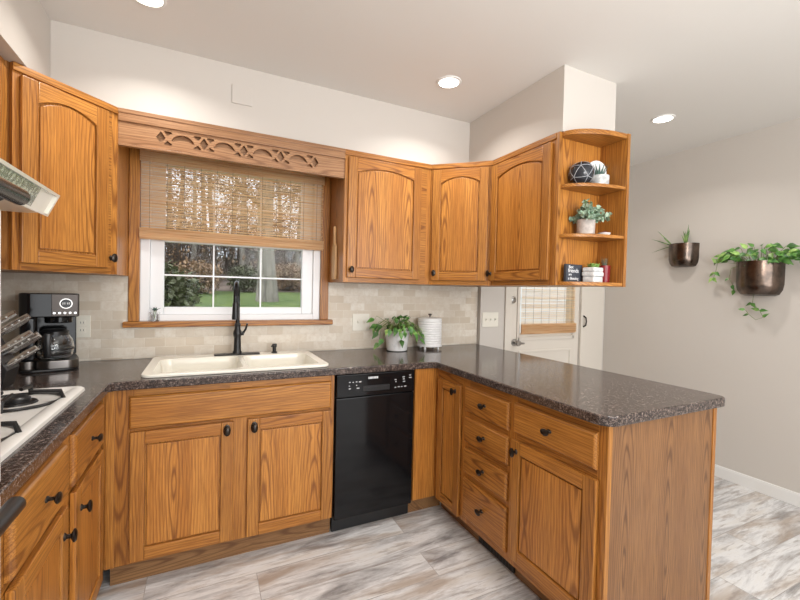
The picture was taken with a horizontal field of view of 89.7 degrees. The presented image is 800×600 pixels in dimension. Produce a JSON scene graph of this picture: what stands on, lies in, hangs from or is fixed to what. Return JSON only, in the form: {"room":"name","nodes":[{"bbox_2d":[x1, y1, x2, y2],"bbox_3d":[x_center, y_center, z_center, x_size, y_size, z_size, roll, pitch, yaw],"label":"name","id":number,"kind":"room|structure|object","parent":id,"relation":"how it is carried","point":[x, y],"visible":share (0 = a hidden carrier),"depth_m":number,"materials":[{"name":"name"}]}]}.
{"room":"kitchen","nodes":[
{"label":"kitchen","id":0,"kind":"room"},
{"bbox_2d":[0,0,50,76],"bbox_3d":[-1.103,-1.049,0.436,0.352,0.338,2.876,1,1,-26],"label":"wall","id":1,"kind":"structure","parent":0,"point":[25,25],"depth_m":1.56,"materials":[{"name":"beige paint"}]},
{"bbox_2d":[5,149,462,434],"bbox_3d":[-0.739,-0.003,2.671,2.981,2.508,0.120,1,1,-26],"label":"wall","id":2,"kind":"structure","parent":0,"point":[141,149],"depth_m":2.62,"materials":[{"name":"beige paint"}]},
{"bbox_2d":[1,60,128,275],"bbox_3d":[-1.620,-0.523,1.809,0.607,0.794,0.609,1,1,-26],"label":"upper cabinet","id":3,"kind":"object","parent":2,"relation":"attached to","point":[63,137],"visible":0.99,"depth_m":1.71,"materials":[{"name":"brown wood"}]},
{"bbox_2d":[76,315,90,337],"bbox_3d":[-1.687,0.141,2.134,0.072,0.118,0.008,1,1,-26],"label":"wall outlet","id":4,"kind":"object","parent":2,"relation":"attached to","point":[83,322],"visible":0.84,"depth_m":2.13,"materials":[{"name":"beige plastic"}]},
{"bbox_2d":[78,320,85,332],"bbox_3d":[-1.685,0.141,2.131,0.032,0.068,0.002,1,1,-26],"label":"socket","id":5,"kind":"object","parent":4,"relation":"attached to","point":[81,323],"depth_m":2.13,"materials":[{"name":"beige plastic"}]},
{"bbox_2d":[122,148,332,327],"bbox_3d":[-1.000,-0.377,2.498,1.181,1.069,0.142,1,1,-26],"label":"window","id":6,"kind":"structure","parent":2,"relation":"in","point":[145,287],"depth_m":2.38,"materials":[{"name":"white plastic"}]},
{"bbox_2d":[149,307,159,321],"bbox_3d":[-1.384,0.080,2.275,0.058,0.081,0.052,1,1,-26],"label":"bud vase","id":7,"kind":"object","parent":6,"relation":"on","point":[154,316],"visible":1,"depth_m":2.26,"materials":[{"name":"clear glass"}]},
{"bbox_2d":[139,149,324,250],"bbox_3d":[-0.967,-0.592,2.434,1.030,0.519,0.029,1,1,-26],"label":"bamboo shade","id":8,"kind":"object","parent":6,"relation":"attached to","point":[201,236],"visible":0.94,"depth_m":2.40,"materials":[{"name":"brown wood"}]},
{"bbox_2d":[1,272,477,363],"bbox_3d":[-0.710,0.108,2.616,2.966,0.458,0.010,1,1,-26],"label":"backsplash","id":9,"kind":"structure","parent":2,"relation":"attached to","point":[104,298],"depth_m":2.51,"materials":[{"name":"tile"}]},
{"bbox_2d":[352,314,368,330],"bbox_3d":[-0.271,0.155,2.813,0.125,0.118,0.021,1,1,-26],"label":"switch plate","id":10,"kind":"object","parent":2,"relation":"attached to","point":[359,321],"visible":1,"depth_m":2.81,"materials":[{"name":"beige plastic"}]},
{"bbox_2d":[329,149,431,284],"bbox_3d":[-0.126,-0.507,2.666,0.598,0.794,0.370,1,1,-26],"label":"upper cabinet","id":11,"kind":"object","parent":2,"relation":"attached to","point":[380,210],"visible":0.99,"depth_m":2.52,"materials":[{"name":"brown wood"}]},
{"bbox_2d":[331,226,336,278],"bbox_3d":[-0.418,-0.299,2.561,0.016,0.335,0.068,1,1,-26],"label":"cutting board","id":12,"kind":"object","parent":11,"relation":"attached to","point":[334,246],"visible":1,"depth_m":2.55,"materials":[{"name":"brown wood"}]},
{"bbox_2d":[428,160,515,286],"bbox_3d":[0.463,-0.497,2.826,0.628,0.794,0.595,1,1,-26],"label":"upper cabinet","id":13,"kind":"object","parent":2,"relation":"attached to","point":[460,204],"visible":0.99,"depth_m":2.61,"materials":[{"name":"brown wood"}]},
{"bbox_2d":[50,20,469,164],"bbox_3d":[-0.593,-1.080,2.460,3.035,0.338,0.322,1,1,-26],"label":"soffit","id":14,"kind":"structure","parent":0,"point":[120,72],"depth_m":2.15,"materials":[{"name":"beige paint"}]},
{"bbox_2d":[118,107,345,178],"bbox_3d":[-0.843,-0.824,2.177,1.129,0.172,0.050,1,1,-26],"label":"window valance","id":15,"kind":"object","parent":14,"relation":"attached to","point":[136,129],"visible":1,"depth_m":2.13,"materials":[{"name":"brown wood"}]},
{"bbox_2d":[232,84,251,106],"bbox_3d":[-0.846,-1.097,2.154,0.101,0.099,0.007,1,1,-26],"label":"access cover","id":16,"kind":"object","parent":14,"relation":"attached to","point":[242,95],"visible":1,"depth_m":2.15,"materials":[{"name":"beige paint"}]},
{"bbox_2d":[40,0,799,165],"bbox_3d":[1.028,-1.206,0.737,4.647,0.060,5.070,1,1,-26],"label":"ceiling","id":17,"kind":"structure","parent":0,"point":[725,69],"depth_m":1.93,"materials":[{"name":"paint"}]},
{"bbox_2d":[135,0,166,8],"bbox_3d":[-1.033,-1.239,1.644,0.140,0.006,0.140,1,1,-26],"label":"recessed light","id":18,"kind":"object","parent":17,"relation":"in","point":[155,4],"visible":1,"depth_m":1.68,"materials":[{"name":"white paint"}]},
{"bbox_2d":[437,75,461,88],"bbox_3d":[0.275,-1.222,2.260,0.140,0.006,0.140,1,1,-26],"label":"recessed light","id":19,"kind":"object","parent":17,"relation":"in","point":[449,81],"visible":1,"depth_m":2.25,"materials":[{"name":"white paint"}]},
{"bbox_2d":[651,114,675,123],"bbox_3d":[1.740,-1.197,2.660,0.140,0.006,0.140,1,1,-26],"label":"recessed light","id":20,"kind":"object","parent":17,"relation":"in","point":[663,118],"visible":1,"depth_m":2.65,"materials":[{"name":"white paint"}]},
{"bbox_2d":[96,474,799,599],"bbox_3d":[0.970,1.360,0.791,4.647,0.060,5.070,1,1,-26],"label":"floor","id":21,"kind":"structure","parent":0,"point":[423,554],"depth_m":1.95,"materials":[{"name":"grey wood"}]},
{"bbox_2d":[0,177,30,536],"bbox_3d":[-0.846,0.216,0.289,0.693,2.164,0.755,1,1,-26],"label":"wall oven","id":22,"kind":"object","parent":21,"relation":"on","point":[9,191],"visible":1,"depth_m":0.69,"materials":[{"name":"black metal"}]},
{"bbox_2d":[0,440,77,599],"bbox_3d":[-1.169,0.841,0.894,0.632,0.875,0.560,1,1,-26],"label":"base cabinet","id":23,"kind":"object","parent":21,"relation":"on","point":[34,548],"visible":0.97,"depth_m":1.03,"materials":[{"name":"brown wood"}]},
{"bbox_2d":[64,400,103,599],"bbox_3d":[-1.407,0.825,1.385,0.632,0.875,0.531,1,1,-26],"label":"base cabinet","id":24,"kind":"object","parent":21,"relation":"on","point":[84,501],"visible":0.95,"depth_m":1.43,"materials":[{"name":"brown wood"}]},
{"bbox_2d":[102,375,334,585],"bbox_3d":[-0.930,0.819,2.172,1.014,0.875,0.630,1,1,-26],"label":"base cabinet","id":25,"kind":"object","parent":21,"relation":"on","point":[195,474],"visible":0.98,"depth_m":1.89,"materials":[{"name":"brown wood"}]},
{"bbox_2d":[331,370,413,531],"bbox_3d":[-0.256,0.830,2.500,0.467,0.867,0.572,1,1,-26],"label":"dishwasher","id":26,"kind":"object","parent":21,"relation":"on","point":[373,428],"visible":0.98,"depth_m":2.24,"materials":[{"name":"black metal"}]},
{"bbox_2d":[408,368,473,534],"bbox_3d":[0.487,0.846,2.421,0.792,0.875,0.364,1,1,-26],"label":"base cabinet","id":27,"kind":"object","parent":21,"relation":"on","point":[439,412],"visible":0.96,"depth_m":2.35,"materials":[{"name":"brown wood"}]},
{"bbox_2d":[462,379,519,578],"bbox_3d":[0.690,0.857,2.116,0.692,0.875,0.361,1,1,-26],"label":"base cabinet","id":28,"kind":"object","parent":21,"relation":"on","point":[488,433],"visible":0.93,"depth_m":1.95,"materials":[{"name":"brown wood"}]},
{"bbox_2d":[479,536,515,573],"bbox_3d":[0.480,1.248,2.010,0.013,0.066,0.268,1,1,-26],"label":"floor register","id":29,"kind":"object","parent":28,"relation":"attached to","point":[483,542],"depth_m":1.99,"materials":[{"name":"black"}]},
{"bbox_2d":[508,396,716,599],"bbox_3d":[0.737,0.860,2.045,0.714,0.875,1.157,1,1,-26],"label":"base cabinet","id":30,"kind":"object","parent":21,"relation":"on","point":[597,512],"visible":0.9,"depth_m":1.54,"materials":[{"name":"brown wood"}]},
{"bbox_2d":[0,344,724,507],"bbox_3d":[-0.332,0.383,1.827,2.962,0.038,1.754,1,1,-26],"label":"countertop","id":31,"kind":"structure","parent":30,"relation":"on","point":[595,396],"depth_m":1.80,"materials":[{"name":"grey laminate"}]},
{"bbox_2d":[1,337,19,390],"bbox_3d":[-1.612,0.225,1.528,0.218,0.232,0.120,1,1,-26],"label":"knife block","id":32,"kind":"object","parent":31,"relation":"on","point":[8,374],"visible":0.74,"depth_m":1.55,"materials":[{"name":"black wood"}]},
{"bbox_2d":[1,310,17,323],"bbox_3d":[-1.515,0.082,1.520,0.107,0.086,0.028,1,1,-26],"label":"knife","id":33,"kind":"object","parent":32,"relation":"on","point":[12,314],"visible":0.95,"depth_m":1.53,"materials":[{"name":"silver metal"}]},
{"bbox_2d":[1,319,29,335],"bbox_3d":[-1.535,0.105,1.594,0.103,0.083,0.028,1,1,-26],"label":"knife","id":34,"kind":"object","parent":32,"relation":"in","point":[29,319],"visible":0.12,"depth_m":1.59,"materials":[{"name":"silver metal"}]},
{"bbox_2d":[1,313,30,334],"bbox_3d":[-1.512,0.099,1.564,0.118,0.094,0.028,1,1,-26],"label":"knife","id":35,"kind":"object","parent":32,"relation":"in","point":[25,317],"visible":0.99,"depth_m":1.56,"materials":[{"name":"silver metal"}]},
{"bbox_2d":[1,330,33,352],"bbox_3d":[-1.476,0.161,1.541,0.111,0.089,0.028,1,1,-26],"label":"knife","id":36,"kind":"object","parent":32,"relation":"in","point":[26,335],"visible":0.99,"depth_m":1.54,"materials":[{"name":"silver metal"}]},
{"bbox_2d":[3,332,39,355],"bbox_3d":[-1.489,0.172,1.582,0.115,0.092,0.028,1,1,-26],"label":"knife","id":37,"kind":"object","parent":32,"relation":"in","point":[36,335],"visible":0.91,"depth_m":1.58,"materials":[{"name":"silver metal"}]},
{"bbox_2d":[5,345,38,366],"bbox_3d":[-1.466,0.219,1.557,0.105,0.084,0.028,1,1,-26],"label":"knife","id":38,"kind":"object","parent":32,"relation":"in","point":[33,349],"visible":1,"depth_m":1.55,"materials":[{"name":"silver metal"}]},
{"bbox_2d":[9,335,41,354],"bbox_3d":[-1.509,0.177,1.615,0.110,0.088,0.028,1,1,-26],"label":"knife","id":39,"kind":"object","parent":32,"relation":"in","point":[38,338],"visible":0.16,"depth_m":1.61,"materials":[{"name":"silver metal"}]},
{"bbox_2d":[1,384,84,461],"bbox_3d":[-1.299,0.331,1.119,0.527,0.052,0.765,1,1,-26],"label":"cooktop","id":40,"kind":"object","parent":31,"relation":"in","point":[25,410],"visible":0.98,"depth_m":1.26,"materials":[{"name":"white ceramic"}]},
{"bbox_2d":[18,292,79,373],"bbox_3d":[-1.689,0.148,1.939,0.216,0.364,0.229,0,2,-42],"label":"coffee maker","id":41,"kind":"object","parent":31,"relation":"on","point":[46,310],"visible":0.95,"depth_m":1.86,"materials":[{"name":"black plastic"}]},
{"bbox_2d":[36,328,74,359],"bbox_3d":[-1.654,0.210,1.930,0.175,0.142,0.155,2,1,27],"label":"coffee carafe","id":42,"kind":"object","parent":41,"relation":"on","point":[55,343],"visible":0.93,"depth_m":1.89,"materials":[{"name":"clear glass"}]},
{"bbox_2d":[141,350,328,377],"bbox_3d":[-0.875,0.414,2.194,0.860,0.169,0.536,1,1,-26],"label":"sink","id":43,"kind":"object","parent":31,"relation":"in","point":[186,365],"visible":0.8,"depth_m":2.24,"materials":[{"name":"white ceramic"}]},
{"bbox_2d":[271,343,276,352],"bbox_3d":[-0.780,0.297,2.469,0.036,0.056,0.060,2,1,24],"label":"soap dispenser","id":44,"kind":"object","parent":43,"relation":"on","point":[274,345],"visible":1,"depth_m":2.47,"materials":[{"name":"black"}]},
{"bbox_2d":[214,281,259,355],"bbox_3d":[-0.925,0.107,2.305,0.250,0.436,0.215,1,1,-26],"label":"faucet","id":45,"kind":"object","parent":31,"relation":"on","point":[237,332],"visible":1,"depth_m":2.36,"materials":[{"name":"black metal"}]},
{"bbox_2d":[366,314,424,351],"bbox_3d":[0.005,0.226,2.744,0.446,0.252,0.288,1,1,-26],"label":"potted plant","id":46,"kind":"object","parent":31,"relation":"on","point":[397,337],"visible":1,"depth_m":2.72,"materials":[{"name":"green plant"}]},
{"bbox_2d":[417,314,441,349],"bbox_3d":[0.216,0.226,2.932,0.184,0.254,0.184,1,1,-26],"label":"canister","id":47,"kind":"object","parent":31,"relation":"on","point":[431,327],"visible":0.91,"depth_m":2.85,"materials":[{"name":"white ceramic"}]},
{"bbox_2d":[476,287,604,369],"bbox_3d":[1.272,0.023,3.620,1.466,2.508,0.165,1,1,-26],"label":"wall","id":48,"kind":"structure","parent":0,"point":[490,299],"depth_m":3.29,"materials":[{"name":"beige paint"}]},
{"bbox_2d":[482,312,497,326],"bbox_3d":[0.737,0.160,3.262,0.160,0.118,0.021,1,1,-26],"label":"switch plate","id":49,"kind":"object","parent":48,"relation":"attached to","point":[489,319],"visible":1,"depth_m":3.26,"materials":[{"name":"beige plastic"}]},
{"bbox_2d":[503,287,583,365],"bbox_3d":[1.273,0.228,3.536,0.914,2.100,0.112,1,1,-26],"label":"door","id":50,"kind":"structure","parent":48,"relation":"in","point":[562,347],"depth_m":3.54,"materials":[{"name":"beige paint"}]},
{"bbox_2d":[520,287,565,332],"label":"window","id":51,"kind":"structure","parent":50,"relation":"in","point":[528,292],"depth_m":9.69,"materials":[{"name":"white paint"}]},
{"bbox_2d":[521,287,575,333],"bbox_3d":[1.322,-0.189,3.523,0.646,0.967,0.020,1,1,-26],"label":"bamboo shade","id":52,"kind":"object","parent":50,"relation":"attached to","point":[569,326],"visible":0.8,"depth_m":3.53,"materials":[{"name":"brown"}]},
{"bbox_2d":[581,287,603,369],"bbox_3d":[1.820,0.263,3.795,0.289,2.029,0.072,1,1,-26],"label":"door","id":53,"kind":"structure","parent":48,"relation":"in","point":[593,299],"depth_m":3.80,"materials":[{"name":"beige paint"}]},
{"bbox_2d":[469,65,616,161],"bbox_3d":[0.842,-1.049,2.521,0.399,0.338,0.820,1,1,-26],"label":"soffit","id":54,"kind":"structure","parent":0,"point":[568,97],"depth_m":2.21,"materials":[{"name":"beige paint"}]},
{"bbox_2d":[486,133,583,286],"bbox_3d":[0.818,-0.479,2.389,0.370,0.794,0.516,1,1,-26],"label":"upper cabinet","id":55,"kind":"object","parent":54,"relation":"attached to","point":[523,179],"visible":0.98,"depth_m":2.28,"materials":[{"name":"brown wood"}]},
{"bbox_2d":[552,128,630,286],"bbox_3d":[0.998,-0.469,2.096,0.346,0.794,0.170,1,1,-26],"label":"corner shelf","id":56,"kind":"object","parent":55,"relation":"attached to","point":[607,147],"visible":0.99,"depth_m":2.12,"materials":[{"name":"brown wood"}]},
{"bbox_2d":[563,264,581,281],"bbox_3d":[0.914,-0.141,2.121,0.130,0.092,0.017,1,1,-30],"label":"word sign","id":57,"kind":"object","parent":56,"relation":"on","point":[572,272],"visible":1,"depth_m":2.11,"materials":[{"name":"black wood"}]},
{"bbox_2d":[569,161,594,182],"bbox_3d":[0.941,-0.655,2.083,0.120,0.124,0.124,1,1,-26],"label":"ball","id":58,"kind":"object","parent":56,"relation":"on","point":[583,171],"visible":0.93,"depth_m":2.04,"materials":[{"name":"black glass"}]},
{"bbox_2d":[569,199,612,233],"bbox_3d":[0.990,-0.426,2.070,0.199,0.177,0.210,1,1,-2],"label":"faux plant","id":59,"kind":"object","parent":56,"relation":"on","point":[586,217],"visible":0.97,"depth_m":2.05,"materials":[{"name":"green plant"}]},
{"bbox_2d":[582,263,603,281],"bbox_3d":[1.018,-0.143,2.121,0.095,0.101,0.078,0,1,-34],"label":"planter","id":60,"kind":"object","parent":56,"relation":"on","point":[592,272],"visible":0.98,"depth_m":2.09,"materials":[{"name":"white ceramic"}]},
{"bbox_2d":[589,161,609,183],"bbox_3d":[1.055,-0.671,2.131,0.112,0.156,0.100,1,1,-1],"label":"succulent planter","id":61,"kind":"object","parent":56,"relation":"on","point":[600,176],"visible":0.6,"depth_m":2.10,"materials":[{"name":"grey ceramic"}]},
{"bbox_2d":[599,257,610,281],"bbox_3d":[1.096,-0.164,2.158,0.062,0.144,0.062,1,1,-26],"label":"bottle","id":62,"kind":"object","parent":56,"relation":"on","point":[606,268],"visible":0.77,"depth_m":2.13,"materials":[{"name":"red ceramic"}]},
{"bbox_2d":[602,118,799,492],"bbox_3d":[3.023,0.101,1.800,0.100,2.508,4.970,1,1,-26],"label":"wall","id":63,"kind":"structure","parent":0,"point":[669,325],"depth_m":2.97,"materials":[{"name":"beige paint"}]},
{"bbox_2d":[655,225,699,267],"bbox_3d":[2.201,-0.431,3.261,0.115,0.332,0.354,1,1,-26],"label":"wall planter","id":64,"kind":"object","parent":63,"relation":"attached to","point":[686,254],"visible":1,"depth_m":3.15,"materials":[{"name":"metal"}]},
{"bbox_2d":[708,243,799,319],"bbox_3d":[2.432,-0.128,2.725,0.162,0.532,0.616,1,1,-26],"label":"wall planter","id":65,"kind":"object","parent":63,"relation":"attached to","point":[762,276],"visible":1,"depth_m":2.68,"materials":[{"name":"metal"}]},
{"bbox_2d":[714,464,799,506],"bbox_3d":[2.980,1.314,1.727,0.014,0.083,4.805,1,1,-26],"label":"baseboard","id":66,"kind":"structure","parent":63,"relation":"attached to","point":[791,497],"depth_m":2.77,"materials":[{"name":"white paint"}]},
{"bbox_3d":[-1.069,0.050,-0.182,0.100,2.508,4.970,1,1,-26],"label":"wall","id":67,"kind":"structure","parent":0,"visible":0},
{"bbox_2d":[0,55,6,161],"bbox_3d":[-1.415,-0.647,1.080,0.332,0.504,0.883,1,1,-26],"label":"upper cabinet","id":68,"kind":"object","parent":67,"relation":"attached to","point":[3,69],"visible":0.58,"depth_m":1.48,"materials":[{"name":"brown wood"}]},
{"bbox_2d":[0,158,59,216],"bbox_3d":[-1.324,-0.344,1.057,0.489,0.092,0.745,1,1,-26],"label":"range hood","id":69,"kind":"object","parent":67,"relation":"attached to","point":[43,199],"visible":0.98,"depth_m":1.34,"materials":[{"name":"white metal"}]},
{"label":"outside","id":70,"kind":"structure","parent":0,"visible":0},
{"bbox_2d":[166,256,300,292],"bbox_3d":[-15.390,-2.197,41.012,130.000,6.600,38.000,1,1,-26],"label":"floor","id":71,"kind":"structure","parent":70,"point":[223,287],"depth_m":25.39,"materials":[{"name":"brown soil"}]},
{"bbox_2d":[165,216,209,264],"bbox_3d":[-19.308,-5.345,36.082,6.200,4.768,5.258,1,1,6],"label":"shrub","id":72,"kind":"object","parent":71,"relation":"on","point":[175,216],"visible":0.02,"depth_m":35.76,"materials":[{"name":"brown plant"}]},
{"bbox_2d":[166,170,223,262],"bbox_3d":[-21.837,-11.277,42.112,9.326,15.029,8.822,2,1,27],"label":"tree","id":73,"kind":"object","parent":71,"relation":"on","point":[175,170],"visible":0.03,"depth_m":41.53,"materials":[{"name":"grey plant"}]},
{"bbox_2d":[172,170,235,251],"bbox_3d":[-20.781,-11.629,39.639,10.354,16.137,8.872,1,1,-1],"label":"tree","id":74,"kind":"object","parent":71,"relation":"on","point":[176,170],"visible":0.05,"depth_m":39.78,"materials":[{"name":"grey plant"}]},
{"bbox_2d":[165,211,247,279],"bbox_3d":[-14.113,-3.650,26.741,5.376,4.903,6.204,2,2,37],"label":"shrub","id":75,"kind":"object","parent":71,"relation":"on","point":[209,249],"visible":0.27,"depth_m":26.24,"materials":[{"name":"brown plant"}]},
{"bbox_2d":[166,167,255,271],"bbox_3d":[-15.201,-8.158,28.196,9.743,13.210,5.738,1,1,-26],"label":"tree","id":76,"kind":"object","parent":71,"relation":"on","point":[227,247],"visible":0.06,"depth_m":27.76,"materials":[{"name":"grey plant"}]},
{"bbox_2d":[166,171,257,276],"bbox_3d":[-11.989,-6.881,23.702,5.027,11.988,7.374,2,1,33],"label":"tree","id":77,"kind":"object","parent":71,"relation":"on","point":[193,246],"visible":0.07,"depth_m":24.12,"materials":[{"name":"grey plant"}]},
{"bbox_2d":[171,172,257,271],"bbox_3d":[-14.612,-9.758,30.000,10.972,15.887,9.029,1,1,-26],"label":"tree","id":78,"kind":"object","parent":71,"relation":"on","point":[175,172],"visible":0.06,"depth_m":30.29,"materials":[{"name":"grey plant"}]},
{"bbox_2d":[203,215,257,273],"bbox_3d":[-13.861,-4.488,32.863,6.185,4.802,5.166,1,1,0],"label":"shrub","id":79,"kind":"object","parent":71,"relation":"on","point":[226,261],"visible":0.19,"depth_m":32.52,"materials":[{"name":"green plant"}]},
{"bbox_2d":[167,168,299,268],"bbox_3d":[-11.004,-8.281,27.441,10.550,14.419,6.861,1,1,-3],"label":"tree","id":80,"kind":"object","parent":71,"relation":"on","point":[242,262],"visible":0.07,"depth_m":26.54,"materials":[{"name":"grey plant"}]},
{"bbox_2d":[219,179,280,261],"bbox_3d":[-18.020,-13.167,45.199,10.163,18.181,9.131,2,2,40],"label":"tree","id":81,"kind":"object","parent":71,"relation":"on","point":[219,179],"visible":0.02,"depth_m":45.43,"materials":[{"name":"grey plant"}]},
{"bbox_2d":[206,178,294,268],"bbox_3d":[-13.053,-11.261,34.542,8.925,17.572,11.951,1,1,-26],"label":"tree","id":82,"kind":"object","parent":71,"relation":"on","point":[226,178],"visible":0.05,"depth_m":35.84,"materials":[{"name":"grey plant"}]},
{"bbox_2d":[222,181,297,236],"bbox_3d":[-13.819,-11.480,41.831,12.433,16.303,9.481,2,1,13],"label":"tree","id":83,"kind":"object","parent":71,"relation":"on","point":[232,181],"visible":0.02,"depth_m":41.04,"materials":[{"name":"grey plant"}]},
{"bbox_2d":[223,179,299,253],"bbox_3d":[-9.039,-9.306,30.534,8.122,15.454,8.323,2,1,35],"label":"tree","id":84,"kind":"object","parent":71,"relation":"on","point":[254,179],"visible":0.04,"depth_m":30.28,"materials":[{"name":"grey plant"}]},
{"bbox_2d":[232,182,300,284],"bbox_3d":[-7.442,-7.197,27.450,7.247,12.544,8.174,0,2,-44],"label":"tree","id":85,"kind":"object","parent":71,"relation":"on","point":[298,227],"visible":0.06,"depth_m":27.61,"materials":[{"name":"grey plant"}]},
{"bbox_2d":[249,229,288,269],"bbox_3d":[-12.796,-5.171,38.869,5.420,4.724,5.338,1,1,4],"label":"shrub","id":86,"kind":"object","parent":71,"relation":"on","point":[249,229],"visible":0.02,"depth_m":38.69,"materials":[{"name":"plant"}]},
{"bbox_2d":[246,183,298,231],"bbox_3d":[-7.203,-8.105,31.049,10.144,14.501,6.445,1,1,9],"label":"tree","id":87,"kind":"object","parent":71,"relation":"on","point":[276,183],"visible":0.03,"depth_m":29.71,"materials":[{"name":"grey plant"}]},
{"bbox_2d":[250,186,297,264],"bbox_3d":[-14.704,-13.075,51.135,9.999,17.659,7.959,1,1,6],"label":"tree","id":88,"kind":"object","parent":71,"relation":"on","point":[287,186],"visible":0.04,"depth_m":49.00,"materials":[{"name":"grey plant"}]},
{"bbox_2d":[255,221,300,280],"bbox_3d":[-8.409,-3.715,30.604,5.941,4.830,5.660,2,1,14],"label":"shrub","id":89,"kind":"object","parent":71,"relation":"on","point":[292,257],"visible":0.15,"depth_m":29.80,"materials":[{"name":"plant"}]},
{"bbox_2d":[275,262,300,290],"bbox_3d":[-7.012,-1.454,25.096,2.443,1.977,2.490,2,1,14],"label":"shrub","id":90,"kind":"object","parent":71,"relation":"on","point":[293,273],"visible":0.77,"depth_m":24.74,"materials":[{"name":"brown plant"}]},
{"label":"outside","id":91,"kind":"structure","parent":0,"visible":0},
{"bbox_2d":[176,290,300,306],"bbox_3d":[-2.439,0.908,14.204,70.000,2.120,21.700,1,1,-26],"label":"lawn","id":92,"kind":"structure","parent":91,"point":[221,298],"depth_m":16.94,"materials":[{"name":"green plant"}]},
{"bbox_2d":[164,260,203,306],"bbox_3d":[-6.290,-0.134,9.937,2.709,1.878,2.773,2,1,28],"label":"shrub","id":93,"kind":"object","parent":92,"relation":"on","point":[173,285],"visible":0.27,"depth_m":9.77,"materials":[{"name":"green plant"}]},
{"bbox_2d":[170,259,227,293],"bbox_3d":[-9.976,-1.104,19.775,2.833,1.778,2.575,1,1,-26],"label":"shrub","id":94,"kind":"object","parent":92,"relation":"on","point":[208,269],"visible":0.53,"depth_m":19.57,"materials":[{"name":"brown plant"}]},
{"bbox_2d":[226,263,257,291],"bbox_3d":[-8.691,-1.236,22.599,2.126,1.736,2.071,1,1,4],"label":"shrub","id":95,"kind":"object","parent":92,"relation":"on","point":[245,285],"visible":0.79,"depth_m":22.21,"materials":[{"name":"green plant"}]},
{"bbox_2d":[193,172,291,301],"bbox_3d":[-5.778,-5.730,16.482,5.557,11.695,6.444,2,1,30],"label":"tree","id":96,"kind":"object","parent":92,"relation":"on","point":[269,289],"visible":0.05,"depth_m":16.57,"materials":[{"name":"grey plant"}]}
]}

